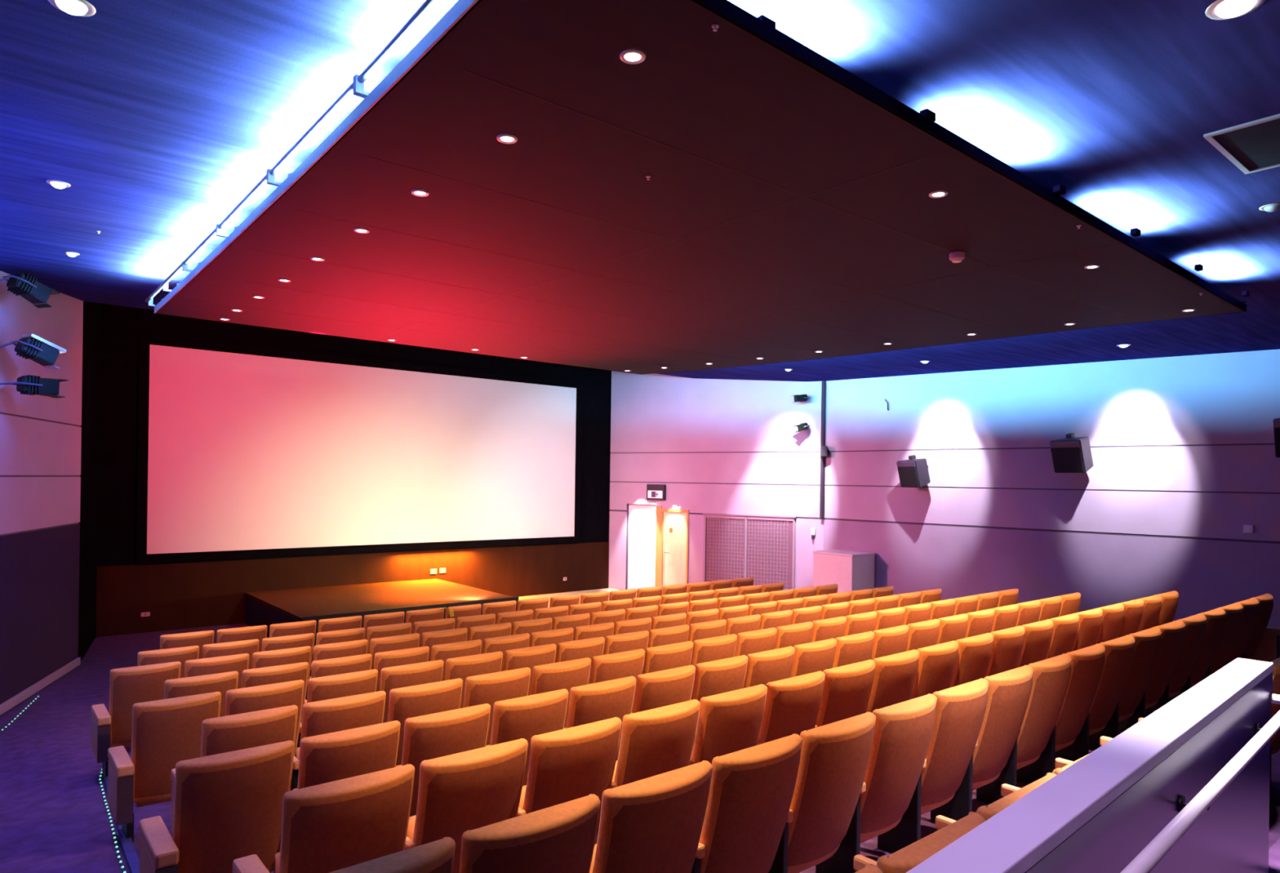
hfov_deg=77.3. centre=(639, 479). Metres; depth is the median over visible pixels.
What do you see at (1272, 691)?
chair
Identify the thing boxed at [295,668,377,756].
chair
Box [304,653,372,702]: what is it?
chair
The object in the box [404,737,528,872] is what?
chair
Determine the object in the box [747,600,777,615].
chair
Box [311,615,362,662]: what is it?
chair
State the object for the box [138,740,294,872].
chair
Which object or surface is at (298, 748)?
seat cushion
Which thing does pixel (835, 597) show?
chair
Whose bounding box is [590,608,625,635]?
chair
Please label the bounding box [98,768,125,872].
light
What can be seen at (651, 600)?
chair
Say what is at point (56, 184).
recessed light
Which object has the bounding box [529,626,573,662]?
chair
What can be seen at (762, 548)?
air vent
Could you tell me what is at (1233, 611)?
chair
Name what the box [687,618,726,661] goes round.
chair
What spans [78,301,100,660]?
wall
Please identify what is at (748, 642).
chair
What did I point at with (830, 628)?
chair
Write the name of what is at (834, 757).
chair
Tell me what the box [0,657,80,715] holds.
baseboard
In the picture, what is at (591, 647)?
chair
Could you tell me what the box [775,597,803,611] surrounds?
chair
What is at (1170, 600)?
chair
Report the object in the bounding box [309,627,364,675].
chair
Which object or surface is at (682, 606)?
chair
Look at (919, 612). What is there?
chair
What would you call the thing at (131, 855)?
trim
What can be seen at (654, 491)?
exit sign
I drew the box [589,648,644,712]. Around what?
chair
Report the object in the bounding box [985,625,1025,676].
chair
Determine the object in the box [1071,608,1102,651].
chair
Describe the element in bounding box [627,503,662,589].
door
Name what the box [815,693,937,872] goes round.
chair
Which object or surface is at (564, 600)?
chair
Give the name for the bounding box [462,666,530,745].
chair
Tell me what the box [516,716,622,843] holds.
chair
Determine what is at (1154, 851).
handrail
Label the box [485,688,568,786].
chair
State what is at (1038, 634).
chair
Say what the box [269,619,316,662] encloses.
chair
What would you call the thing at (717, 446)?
wall
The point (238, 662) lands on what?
chair
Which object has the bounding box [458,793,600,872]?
chair
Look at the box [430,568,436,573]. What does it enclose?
wall socket
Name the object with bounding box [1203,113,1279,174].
ceiling vent
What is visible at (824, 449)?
junction box
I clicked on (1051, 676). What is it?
chair
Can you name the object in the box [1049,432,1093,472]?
speaker
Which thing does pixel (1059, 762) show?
chair
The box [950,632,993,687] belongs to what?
chair
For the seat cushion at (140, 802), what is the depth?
5.43 m
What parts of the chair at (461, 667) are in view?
backrest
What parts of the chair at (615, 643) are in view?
panel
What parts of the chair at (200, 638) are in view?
backrest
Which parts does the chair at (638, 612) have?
backrest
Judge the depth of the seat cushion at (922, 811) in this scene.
4.52 m
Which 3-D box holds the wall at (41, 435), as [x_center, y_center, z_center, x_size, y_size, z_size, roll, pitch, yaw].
[-7.138,0.106,8.806,0.180,5.220,4.947,1,0,-18]
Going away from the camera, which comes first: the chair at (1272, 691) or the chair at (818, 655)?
the chair at (1272, 691)
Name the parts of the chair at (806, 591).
panel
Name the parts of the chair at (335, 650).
backrest, panel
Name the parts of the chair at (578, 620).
backrest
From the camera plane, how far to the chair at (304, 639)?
8.47 m
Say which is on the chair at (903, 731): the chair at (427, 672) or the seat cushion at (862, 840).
the seat cushion at (862, 840)
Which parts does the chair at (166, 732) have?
panel, armrest, panel, leg, backrest, panel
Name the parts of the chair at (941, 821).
armrest, backrest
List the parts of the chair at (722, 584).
panel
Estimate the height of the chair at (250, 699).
0.963 m
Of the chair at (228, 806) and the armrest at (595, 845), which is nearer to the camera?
the armrest at (595, 845)
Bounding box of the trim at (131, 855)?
[104,776,139,872]
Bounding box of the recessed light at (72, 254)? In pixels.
[63,251,79,257]
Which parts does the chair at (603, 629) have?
backrest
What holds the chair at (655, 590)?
on the floor
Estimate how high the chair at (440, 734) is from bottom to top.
0.963 m
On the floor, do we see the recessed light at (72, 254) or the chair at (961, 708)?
the chair at (961, 708)
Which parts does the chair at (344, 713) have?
frame, armrest, backrest, panel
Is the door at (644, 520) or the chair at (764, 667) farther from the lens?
the door at (644, 520)
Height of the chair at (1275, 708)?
0.963 m
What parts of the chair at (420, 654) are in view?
backrest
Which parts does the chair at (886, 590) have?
panel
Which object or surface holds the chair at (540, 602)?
on the floor
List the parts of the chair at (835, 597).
panel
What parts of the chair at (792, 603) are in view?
panel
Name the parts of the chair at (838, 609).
panel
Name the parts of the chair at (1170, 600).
backrest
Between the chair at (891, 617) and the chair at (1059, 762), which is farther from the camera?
the chair at (891, 617)
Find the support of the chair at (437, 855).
on the floor
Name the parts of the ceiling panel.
canopy downlight, canopy downlight, canopy downlight, conduit rail, canopy downlight, canopy downlight, canopy downlight, canopy downlight, ceiling canopy, canopy downlight, canopy downlight, canopy downlight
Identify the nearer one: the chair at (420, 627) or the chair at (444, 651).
the chair at (444, 651)
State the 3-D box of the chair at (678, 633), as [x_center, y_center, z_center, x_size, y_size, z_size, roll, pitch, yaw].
[0.166,2.001,8.390,0.558,0.963,0.560,1,0,-40]
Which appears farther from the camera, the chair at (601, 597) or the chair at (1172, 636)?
the chair at (601, 597)
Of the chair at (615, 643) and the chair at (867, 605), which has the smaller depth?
the chair at (615, 643)
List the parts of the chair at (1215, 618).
frame, panel, backrest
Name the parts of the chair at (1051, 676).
frame, panel, backrest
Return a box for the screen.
[135,333,582,563]
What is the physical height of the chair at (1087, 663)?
0.963 m
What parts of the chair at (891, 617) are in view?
panel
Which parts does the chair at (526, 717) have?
backrest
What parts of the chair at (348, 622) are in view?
backrest, panel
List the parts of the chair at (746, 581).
panel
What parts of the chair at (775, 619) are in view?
panel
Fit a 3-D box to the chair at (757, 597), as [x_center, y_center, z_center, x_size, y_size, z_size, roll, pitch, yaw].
[1.602,2.167,12.015,0.558,0.963,0.560,1,0,-40]
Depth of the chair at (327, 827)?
3.16 m
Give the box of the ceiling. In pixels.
[0,0,1279,381]
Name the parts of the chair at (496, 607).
backrest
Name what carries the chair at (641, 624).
on the floor
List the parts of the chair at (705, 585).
panel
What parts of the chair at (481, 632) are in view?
backrest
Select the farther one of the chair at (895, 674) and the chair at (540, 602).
the chair at (540, 602)
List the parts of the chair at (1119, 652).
frame, panel, backrest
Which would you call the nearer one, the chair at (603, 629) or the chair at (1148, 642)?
the chair at (1148, 642)
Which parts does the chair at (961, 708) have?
frame, armrest, panel, backrest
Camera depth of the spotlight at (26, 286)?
8.64 m
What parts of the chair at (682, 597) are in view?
panel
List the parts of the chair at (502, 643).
backrest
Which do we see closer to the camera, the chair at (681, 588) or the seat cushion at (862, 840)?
the seat cushion at (862, 840)
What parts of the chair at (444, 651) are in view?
backrest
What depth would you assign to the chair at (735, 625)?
8.85 m
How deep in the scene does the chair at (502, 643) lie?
8.09 m
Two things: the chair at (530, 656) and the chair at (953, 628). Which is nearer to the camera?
the chair at (530, 656)
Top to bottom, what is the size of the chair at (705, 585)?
0.963 m
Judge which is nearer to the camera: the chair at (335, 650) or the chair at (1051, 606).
the chair at (335, 650)
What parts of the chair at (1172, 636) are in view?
frame, panel, backrest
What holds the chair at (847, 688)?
on the floor
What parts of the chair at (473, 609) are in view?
backrest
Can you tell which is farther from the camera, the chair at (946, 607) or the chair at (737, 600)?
the chair at (737, 600)
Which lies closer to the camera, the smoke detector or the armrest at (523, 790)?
the armrest at (523, 790)
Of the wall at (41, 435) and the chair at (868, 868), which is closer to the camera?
the chair at (868, 868)
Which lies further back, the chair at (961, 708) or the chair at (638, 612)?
the chair at (638, 612)
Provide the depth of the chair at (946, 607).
9.62 m
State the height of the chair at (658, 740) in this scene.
0.963 m
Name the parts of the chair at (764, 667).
panel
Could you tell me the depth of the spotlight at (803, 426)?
16.94 m
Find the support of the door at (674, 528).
in the wall at (717, 446)
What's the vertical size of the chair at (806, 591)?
0.963 m
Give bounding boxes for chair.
[91,661,181,779]
[107,691,221,842]
[137,644,199,677]
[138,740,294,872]
[160,630,214,658]
[164,671,238,716]
[170,704,297,833]
[184,653,249,688]
[202,639,259,669]
[216,624,267,651]
[225,679,304,755]
[232,763,414,872]
[241,662,308,723]
[252,645,311,696]
[261,632,314,679]
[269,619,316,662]
[273,720,400,872]
[290,690,386,790]
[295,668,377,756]
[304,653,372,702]
[305,639,368,699]
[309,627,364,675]
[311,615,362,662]
[328,836,455,872]
[363,611,404,639]
[366,622,411,653]
[369,632,419,669]
[373,645,429,691]
[379,659,444,722]
[387,678,462,765]
[395,702,490,816]
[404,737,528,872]
[405,607,444,633]
[413,617,455,646]
[421,627,467,661]
[431,639,481,680]
[444,604,481,628]
[444,651,502,708]
[456,613,495,640]
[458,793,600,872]
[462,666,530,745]
[468,622,511,653]
[481,600,516,623]
[482,632,529,671]
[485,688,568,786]
[496,608,533,635]
[502,643,556,695]
[511,617,552,646]
[516,596,549,619]
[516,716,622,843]
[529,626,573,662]
[529,657,591,727]
[533,605,568,629]
[549,594,580,615]
[552,613,590,640]
[555,636,604,684]
[563,675,635,759]
[568,601,601,624]
[573,622,614,654]
[579,591,608,610]
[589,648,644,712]
[589,760,712,872]
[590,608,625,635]
[595,698,700,844]
[600,598,632,618]
[604,630,648,664]
[608,588,636,608]
[613,617,651,643]
[624,604,657,627]
[631,595,661,613]
[631,664,695,713]
[635,586,662,597]
[641,624,689,674]
[642,640,693,673]
[646,612,686,648]
[657,601,688,616]
[660,583,687,603]
[660,592,688,604]
[684,608,719,639]
[686,581,711,593]
[687,589,714,612]
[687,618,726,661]
[688,597,717,612]
[688,684,767,764]
[690,633,737,697]
[690,654,747,701]
[690,733,802,872]
[709,578,733,590]
[713,586,738,598]
[716,595,744,608]
[717,604,748,620]
[724,613,760,635]
[732,577,754,587]
[733,626,777,656]
[737,584,762,595]
[742,645,795,688]
[743,591,769,604]
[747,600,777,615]
[755,671,825,745]
[759,609,792,629]
[761,582,784,592]
[768,588,794,601]
[768,711,875,872]
[773,621,813,648]
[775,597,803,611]
[790,638,836,677]
[791,605,822,624]
[792,586,816,598]
[802,594,827,607]
[810,616,846,642]
[814,659,875,727]
[815,583,838,595]
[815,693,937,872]
[820,601,848,619]
[826,591,851,604]
[832,631,874,667]
[844,611,876,635]
[847,597,875,615]
[850,588,873,600]
[853,772,1056,871]
[854,863,882,872]
[865,648,919,712]
[870,624,908,659]
[872,585,893,598]
[873,594,898,611]
[874,606,905,630]
[876,811,985,872]
[877,678,988,853]
[897,591,920,607]
[902,602,931,625]
[904,618,939,651]
[910,640,958,699]
[920,588,942,603]
[928,598,955,619]
[930,664,1032,823]
[935,753,1088,829]
[936,613,968,644]
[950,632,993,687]
[953,595,977,615]
[964,608,994,637]
[976,591,999,611]
[976,653,1071,803]
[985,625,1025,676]
[991,604,1018,631]
[997,588,1018,607]
[1000,783,1020,796]
[1015,600,1040,626]
[1016,643,1105,783]
[1017,618,1053,667]
[1038,595,1061,621]
[1045,613,1079,658]
[1054,634,1134,761]
[1054,757,1073,768]
[1058,591,1080,616]
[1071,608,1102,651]
[1088,626,1161,750]
[1095,603,1124,644]
[1099,735,1112,745]
[1117,598,1143,637]
[1118,619,1185,734]
[1137,594,1161,631]
[1137,675,1273,721]
[1145,613,1206,716]
[1155,590,1178,626]
[1168,607,1225,702]
[1200,602,1243,680]
[1223,597,1258,666]
[1240,593,1279,662]
[1269,728,1279,801]
[1270,657,1279,746]
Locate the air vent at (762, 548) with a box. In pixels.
[702,512,796,590]
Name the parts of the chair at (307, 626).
panel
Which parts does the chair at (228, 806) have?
panel, armrest, panel, panel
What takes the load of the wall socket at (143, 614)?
attached to the wall at (184, 594)
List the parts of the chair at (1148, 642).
frame, panel, backrest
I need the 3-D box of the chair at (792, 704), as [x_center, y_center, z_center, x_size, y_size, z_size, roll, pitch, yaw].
[0.839,1.714,5.149,0.558,0.963,0.560,1,0,-40]
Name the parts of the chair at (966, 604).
panel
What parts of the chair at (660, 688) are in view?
panel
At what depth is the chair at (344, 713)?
5.03 m
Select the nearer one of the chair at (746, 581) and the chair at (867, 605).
the chair at (867, 605)
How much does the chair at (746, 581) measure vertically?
0.963 m
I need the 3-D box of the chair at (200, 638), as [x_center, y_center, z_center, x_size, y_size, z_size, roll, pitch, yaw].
[-5.111,2.165,8.885,0.618,0.963,0.480,1,0,-40]
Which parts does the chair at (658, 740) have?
armrest, backrest, panel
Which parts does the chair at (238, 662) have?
backrest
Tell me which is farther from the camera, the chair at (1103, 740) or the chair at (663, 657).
the chair at (663, 657)
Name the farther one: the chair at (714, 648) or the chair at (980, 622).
the chair at (980, 622)
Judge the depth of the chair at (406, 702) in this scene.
5.38 m
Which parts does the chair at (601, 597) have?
backrest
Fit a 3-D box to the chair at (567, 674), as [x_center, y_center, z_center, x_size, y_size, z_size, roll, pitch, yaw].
[-0.740,1.888,6.324,0.558,0.963,0.560,1,0,-40]
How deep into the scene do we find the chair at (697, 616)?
9.85 m
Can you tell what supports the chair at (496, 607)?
on the floor
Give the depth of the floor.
6.62 m
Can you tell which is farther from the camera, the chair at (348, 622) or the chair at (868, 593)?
the chair at (868, 593)
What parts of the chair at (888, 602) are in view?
panel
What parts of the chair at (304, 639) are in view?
panel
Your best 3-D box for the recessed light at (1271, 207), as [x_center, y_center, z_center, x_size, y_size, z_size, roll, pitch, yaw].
[4.529,-1.935,5.726,0.158,0.036,0.158,1,0,-40]
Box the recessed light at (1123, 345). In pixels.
[1116,343,1130,347]
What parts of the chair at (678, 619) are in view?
backrest, panel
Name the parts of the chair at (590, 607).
backrest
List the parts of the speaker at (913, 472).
horn panel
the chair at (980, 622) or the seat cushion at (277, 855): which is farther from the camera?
the chair at (980, 622)
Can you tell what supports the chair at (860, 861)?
on the floor
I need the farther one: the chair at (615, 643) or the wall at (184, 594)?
the wall at (184, 594)
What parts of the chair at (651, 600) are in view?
backrest, panel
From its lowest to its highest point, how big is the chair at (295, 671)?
0.963 m
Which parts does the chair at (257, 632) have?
backrest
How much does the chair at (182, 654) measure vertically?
0.963 m
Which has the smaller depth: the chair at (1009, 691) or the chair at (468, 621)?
the chair at (1009, 691)
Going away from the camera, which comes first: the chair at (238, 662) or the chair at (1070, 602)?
the chair at (238, 662)
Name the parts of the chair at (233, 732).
panel, armrest, backrest, panel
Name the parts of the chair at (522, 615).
backrest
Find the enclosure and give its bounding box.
[812,549,875,592]
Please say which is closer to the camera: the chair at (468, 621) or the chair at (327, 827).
the chair at (327, 827)
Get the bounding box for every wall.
[0,271,83,704]
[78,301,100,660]
[95,302,611,636]
[608,370,823,589]
[822,349,1279,627]
[906,657,1273,872]
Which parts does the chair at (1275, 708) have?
backrest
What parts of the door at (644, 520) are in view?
post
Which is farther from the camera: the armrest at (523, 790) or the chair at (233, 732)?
the chair at (233, 732)
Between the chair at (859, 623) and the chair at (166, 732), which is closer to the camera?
the chair at (166, 732)
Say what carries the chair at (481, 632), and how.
on the floor
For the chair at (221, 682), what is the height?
0.963 m
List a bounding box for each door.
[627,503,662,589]
[659,508,688,591]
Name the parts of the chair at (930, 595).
panel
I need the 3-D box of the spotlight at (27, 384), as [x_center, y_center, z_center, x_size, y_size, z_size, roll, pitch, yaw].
[-6.707,-1.035,8.857,0.295,0.213,0.597,1,0,41]
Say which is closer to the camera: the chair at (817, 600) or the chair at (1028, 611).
the chair at (1028, 611)
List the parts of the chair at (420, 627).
backrest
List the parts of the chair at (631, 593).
backrest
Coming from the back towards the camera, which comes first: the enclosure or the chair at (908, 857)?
the enclosure
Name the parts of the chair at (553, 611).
backrest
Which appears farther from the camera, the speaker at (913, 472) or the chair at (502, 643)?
the speaker at (913, 472)
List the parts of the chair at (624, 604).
backrest, panel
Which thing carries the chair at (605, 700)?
on the floor
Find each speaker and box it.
[896,454,930,487]
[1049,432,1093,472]
[1272,417,1279,457]
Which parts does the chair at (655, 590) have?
panel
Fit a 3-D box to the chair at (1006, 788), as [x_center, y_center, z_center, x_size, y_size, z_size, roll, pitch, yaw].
[2.018,1.548,3.579,0.558,0.963,0.560,1,0,-40]
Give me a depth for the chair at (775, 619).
9.20 m
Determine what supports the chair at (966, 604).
on the floor
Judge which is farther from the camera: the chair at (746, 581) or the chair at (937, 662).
the chair at (746, 581)
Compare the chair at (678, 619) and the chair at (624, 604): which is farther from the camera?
the chair at (624, 604)
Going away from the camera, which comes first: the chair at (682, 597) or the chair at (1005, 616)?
the chair at (1005, 616)
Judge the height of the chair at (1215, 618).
0.963 m
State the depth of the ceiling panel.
5.39 m
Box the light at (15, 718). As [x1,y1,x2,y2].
[0,695,39,732]
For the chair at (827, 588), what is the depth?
12.83 m
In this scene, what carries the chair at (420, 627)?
on the floor
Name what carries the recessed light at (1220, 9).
in the ceiling
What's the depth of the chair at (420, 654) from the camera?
7.37 m
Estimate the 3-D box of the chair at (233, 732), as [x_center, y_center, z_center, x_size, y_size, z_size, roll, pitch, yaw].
[-2.445,1.863,4.843,0.618,0.963,0.480,1,0,-40]
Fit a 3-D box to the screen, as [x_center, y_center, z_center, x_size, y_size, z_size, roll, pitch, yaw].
[-4.947,-0.463,16.366,9.110,3.850,0.080,1,0,-40]
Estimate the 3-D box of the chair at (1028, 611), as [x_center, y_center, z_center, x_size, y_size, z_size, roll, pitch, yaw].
[4.334,1.887,9.354,0.558,0.963,0.560,1,0,-40]
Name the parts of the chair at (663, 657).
panel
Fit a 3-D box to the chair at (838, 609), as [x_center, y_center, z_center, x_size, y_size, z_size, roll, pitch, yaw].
[2.308,2.032,10.169,0.558,0.963,0.560,1,0,-40]
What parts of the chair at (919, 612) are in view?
panel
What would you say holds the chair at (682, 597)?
on the floor
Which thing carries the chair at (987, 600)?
on the floor
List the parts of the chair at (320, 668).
backrest, panel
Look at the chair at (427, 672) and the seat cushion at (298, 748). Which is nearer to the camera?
the seat cushion at (298, 748)
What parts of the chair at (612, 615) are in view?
backrest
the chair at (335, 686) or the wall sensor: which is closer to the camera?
the chair at (335, 686)
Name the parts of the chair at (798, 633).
panel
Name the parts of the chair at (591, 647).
backrest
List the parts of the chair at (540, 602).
backrest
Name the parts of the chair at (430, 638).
backrest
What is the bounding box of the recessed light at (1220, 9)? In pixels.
[1204,0,1265,19]
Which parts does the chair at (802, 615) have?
panel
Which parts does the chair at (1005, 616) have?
panel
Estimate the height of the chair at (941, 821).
0.963 m
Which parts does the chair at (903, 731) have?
frame, armrest, panel, backrest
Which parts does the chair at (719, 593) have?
panel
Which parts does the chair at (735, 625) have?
panel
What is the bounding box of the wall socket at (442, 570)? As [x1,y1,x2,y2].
[440,568,445,573]
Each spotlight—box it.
[0,273,60,307]
[0,333,66,369]
[0,374,68,398]
[791,394,809,402]
[793,422,809,432]
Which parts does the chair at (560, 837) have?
panel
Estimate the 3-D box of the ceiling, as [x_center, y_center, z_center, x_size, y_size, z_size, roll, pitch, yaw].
[1.802,-2.274,8.358,17.800,0.560,16.600,1,0,-40]
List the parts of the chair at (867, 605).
panel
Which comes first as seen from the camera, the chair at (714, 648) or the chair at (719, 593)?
the chair at (714, 648)
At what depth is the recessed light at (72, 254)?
7.81 m
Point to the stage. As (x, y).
(268, 607)
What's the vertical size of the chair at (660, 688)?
0.963 m
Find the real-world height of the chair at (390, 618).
0.963 m
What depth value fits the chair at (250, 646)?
8.12 m
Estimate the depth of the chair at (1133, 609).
8.45 m
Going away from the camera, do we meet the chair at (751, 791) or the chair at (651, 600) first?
the chair at (751, 791)
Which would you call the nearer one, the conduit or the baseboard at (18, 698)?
the baseboard at (18, 698)
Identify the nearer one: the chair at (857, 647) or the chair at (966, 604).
the chair at (857, 647)
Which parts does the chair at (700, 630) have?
backrest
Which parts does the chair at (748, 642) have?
panel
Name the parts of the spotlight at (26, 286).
barn door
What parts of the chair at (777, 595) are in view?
panel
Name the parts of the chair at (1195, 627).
frame, panel, backrest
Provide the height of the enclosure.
1.310 m
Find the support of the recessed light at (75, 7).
in the ceiling
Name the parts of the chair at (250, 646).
backrest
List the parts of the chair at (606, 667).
backrest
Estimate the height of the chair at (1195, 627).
0.963 m
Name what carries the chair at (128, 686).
on the floor
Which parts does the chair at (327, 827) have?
armrest, panel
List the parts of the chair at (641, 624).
panel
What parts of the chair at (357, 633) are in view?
backrest, panel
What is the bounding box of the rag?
[440,606,453,617]
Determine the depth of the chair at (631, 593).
12.62 m
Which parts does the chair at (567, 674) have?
backrest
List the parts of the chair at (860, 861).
armrest, backrest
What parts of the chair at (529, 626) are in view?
backrest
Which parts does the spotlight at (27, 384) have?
barn door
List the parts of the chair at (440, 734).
backrest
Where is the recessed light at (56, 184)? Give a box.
[45,179,71,188]
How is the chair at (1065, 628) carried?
on the floor
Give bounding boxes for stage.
[244,577,518,647]
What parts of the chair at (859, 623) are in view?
panel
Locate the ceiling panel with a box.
[145,0,1249,373]
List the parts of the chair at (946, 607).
panel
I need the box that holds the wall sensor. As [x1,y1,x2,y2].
[810,527,815,539]
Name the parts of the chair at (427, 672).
backrest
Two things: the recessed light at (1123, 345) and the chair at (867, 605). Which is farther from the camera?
the recessed light at (1123, 345)
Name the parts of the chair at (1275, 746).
frame, panel, backrest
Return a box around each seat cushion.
[136,797,171,806]
[275,851,279,872]
[296,746,299,759]
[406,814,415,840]
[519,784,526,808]
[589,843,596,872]
[612,760,617,782]
[789,854,833,872]
[860,825,896,843]
[920,808,934,814]
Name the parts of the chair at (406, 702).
backrest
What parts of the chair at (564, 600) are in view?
backrest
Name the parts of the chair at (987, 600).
panel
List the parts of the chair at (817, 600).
panel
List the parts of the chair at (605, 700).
backrest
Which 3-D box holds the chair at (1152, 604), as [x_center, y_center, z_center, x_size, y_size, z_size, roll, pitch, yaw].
[5.552,1.782,9.064,0.558,0.963,0.560,1,0,-40]
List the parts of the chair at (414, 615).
backrest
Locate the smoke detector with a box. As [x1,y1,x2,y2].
[949,251,964,262]
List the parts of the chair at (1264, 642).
panel, backrest, panel, armrest, panel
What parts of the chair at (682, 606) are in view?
panel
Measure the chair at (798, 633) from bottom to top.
0.963 m
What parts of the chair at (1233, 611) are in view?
frame, panel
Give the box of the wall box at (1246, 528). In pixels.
[1243,524,1253,533]
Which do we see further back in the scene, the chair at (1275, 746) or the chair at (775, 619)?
the chair at (775, 619)
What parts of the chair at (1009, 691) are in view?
frame, panel, backrest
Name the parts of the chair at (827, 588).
panel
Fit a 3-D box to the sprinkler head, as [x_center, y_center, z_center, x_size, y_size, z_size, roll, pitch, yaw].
[0.289,-1.736,3.079,0.028,0.017,0.027,1,0,-40]
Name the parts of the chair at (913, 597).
panel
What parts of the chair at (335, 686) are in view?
frame, backrest, panel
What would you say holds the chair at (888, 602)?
on the floor
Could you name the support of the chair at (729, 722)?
on the floor
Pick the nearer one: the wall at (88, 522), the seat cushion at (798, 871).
the seat cushion at (798, 871)
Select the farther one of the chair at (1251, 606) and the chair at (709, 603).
the chair at (709, 603)
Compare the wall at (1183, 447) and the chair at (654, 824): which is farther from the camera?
the wall at (1183, 447)
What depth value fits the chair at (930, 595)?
11.33 m
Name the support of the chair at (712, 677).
on the floor
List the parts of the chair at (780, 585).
panel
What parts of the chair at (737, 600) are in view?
panel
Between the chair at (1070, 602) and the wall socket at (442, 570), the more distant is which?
the wall socket at (442, 570)
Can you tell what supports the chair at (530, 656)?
on the floor
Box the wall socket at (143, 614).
[141,611,150,616]
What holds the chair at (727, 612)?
on the floor
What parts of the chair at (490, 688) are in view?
backrest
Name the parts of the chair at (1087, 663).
frame, panel, backrest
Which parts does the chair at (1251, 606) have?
backrest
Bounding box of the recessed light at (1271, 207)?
[1258,202,1279,212]
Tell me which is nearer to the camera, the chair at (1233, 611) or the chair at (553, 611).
the chair at (1233, 611)
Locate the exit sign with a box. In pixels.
[646,484,666,499]
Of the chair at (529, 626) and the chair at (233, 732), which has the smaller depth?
the chair at (233, 732)
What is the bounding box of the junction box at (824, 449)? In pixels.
[820,445,828,456]
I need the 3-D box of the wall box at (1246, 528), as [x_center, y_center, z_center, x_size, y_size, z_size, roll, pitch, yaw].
[8.975,0.730,11.801,0.048,0.120,0.120,1,0,-44]
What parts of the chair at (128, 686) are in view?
panel, armrest, panel, leg, backrest, panel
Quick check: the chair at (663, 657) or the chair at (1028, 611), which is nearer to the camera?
the chair at (663, 657)
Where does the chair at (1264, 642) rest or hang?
on the floor
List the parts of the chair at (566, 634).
backrest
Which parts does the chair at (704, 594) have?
panel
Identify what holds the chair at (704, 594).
on the floor
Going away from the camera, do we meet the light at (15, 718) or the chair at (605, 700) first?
the chair at (605, 700)
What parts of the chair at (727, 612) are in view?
panel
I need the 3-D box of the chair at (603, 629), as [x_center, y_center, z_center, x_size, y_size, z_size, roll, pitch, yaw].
[-0.644,2.090,9.032,0.558,0.963,0.560,1,0,-40]
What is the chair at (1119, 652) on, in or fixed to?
on the floor
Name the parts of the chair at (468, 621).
backrest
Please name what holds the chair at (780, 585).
on the floor
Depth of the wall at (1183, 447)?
13.58 m
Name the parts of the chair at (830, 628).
panel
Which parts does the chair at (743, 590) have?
panel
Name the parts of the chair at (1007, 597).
panel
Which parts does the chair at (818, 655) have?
panel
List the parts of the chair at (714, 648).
backrest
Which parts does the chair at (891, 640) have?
panel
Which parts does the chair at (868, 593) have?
panel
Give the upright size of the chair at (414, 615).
0.963 m
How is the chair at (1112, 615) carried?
on the floor
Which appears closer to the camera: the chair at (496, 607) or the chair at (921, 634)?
the chair at (921, 634)
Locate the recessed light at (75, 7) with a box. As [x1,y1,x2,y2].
[48,0,96,16]
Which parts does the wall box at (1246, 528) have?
plate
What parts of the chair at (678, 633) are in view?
backrest, panel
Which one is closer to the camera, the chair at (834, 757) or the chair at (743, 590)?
the chair at (834, 757)
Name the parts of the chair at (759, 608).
panel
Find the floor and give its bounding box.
[0,588,1279,872]
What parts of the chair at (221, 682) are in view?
backrest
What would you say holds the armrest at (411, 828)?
on the chair at (459, 793)
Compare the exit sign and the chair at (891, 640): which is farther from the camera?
the exit sign
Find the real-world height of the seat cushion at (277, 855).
0.414 m
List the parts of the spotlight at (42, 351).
barn door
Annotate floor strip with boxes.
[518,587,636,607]
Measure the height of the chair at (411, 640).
0.963 m
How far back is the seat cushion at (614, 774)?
4.41 m
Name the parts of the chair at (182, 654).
backrest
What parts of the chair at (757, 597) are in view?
panel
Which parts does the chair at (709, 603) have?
panel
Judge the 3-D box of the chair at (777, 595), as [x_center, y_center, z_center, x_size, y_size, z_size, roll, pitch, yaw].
[2.030,2.173,12.371,0.558,0.963,0.560,1,0,-40]
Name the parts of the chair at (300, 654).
panel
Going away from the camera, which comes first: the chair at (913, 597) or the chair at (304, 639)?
the chair at (304, 639)
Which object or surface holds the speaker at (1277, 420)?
attached to the wall at (1183, 447)
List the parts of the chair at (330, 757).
backrest, panel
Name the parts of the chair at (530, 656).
backrest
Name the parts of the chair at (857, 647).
panel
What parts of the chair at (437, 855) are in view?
panel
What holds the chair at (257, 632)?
on the floor
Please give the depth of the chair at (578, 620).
9.65 m
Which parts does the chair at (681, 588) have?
panel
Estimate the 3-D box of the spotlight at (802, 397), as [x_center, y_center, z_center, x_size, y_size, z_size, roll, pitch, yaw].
[3.469,-1.725,17.049,0.477,0.179,0.212,1,0,-21]
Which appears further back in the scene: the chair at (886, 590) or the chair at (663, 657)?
the chair at (886, 590)
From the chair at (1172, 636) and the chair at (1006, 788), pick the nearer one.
the chair at (1006, 788)
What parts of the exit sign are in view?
lit panel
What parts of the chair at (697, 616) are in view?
backrest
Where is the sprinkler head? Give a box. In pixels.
[711,23,718,31]
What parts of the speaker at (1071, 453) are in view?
horn panel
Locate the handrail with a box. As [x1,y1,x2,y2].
[1120,693,1279,872]
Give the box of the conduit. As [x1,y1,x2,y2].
[819,380,826,518]
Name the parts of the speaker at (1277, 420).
horn panel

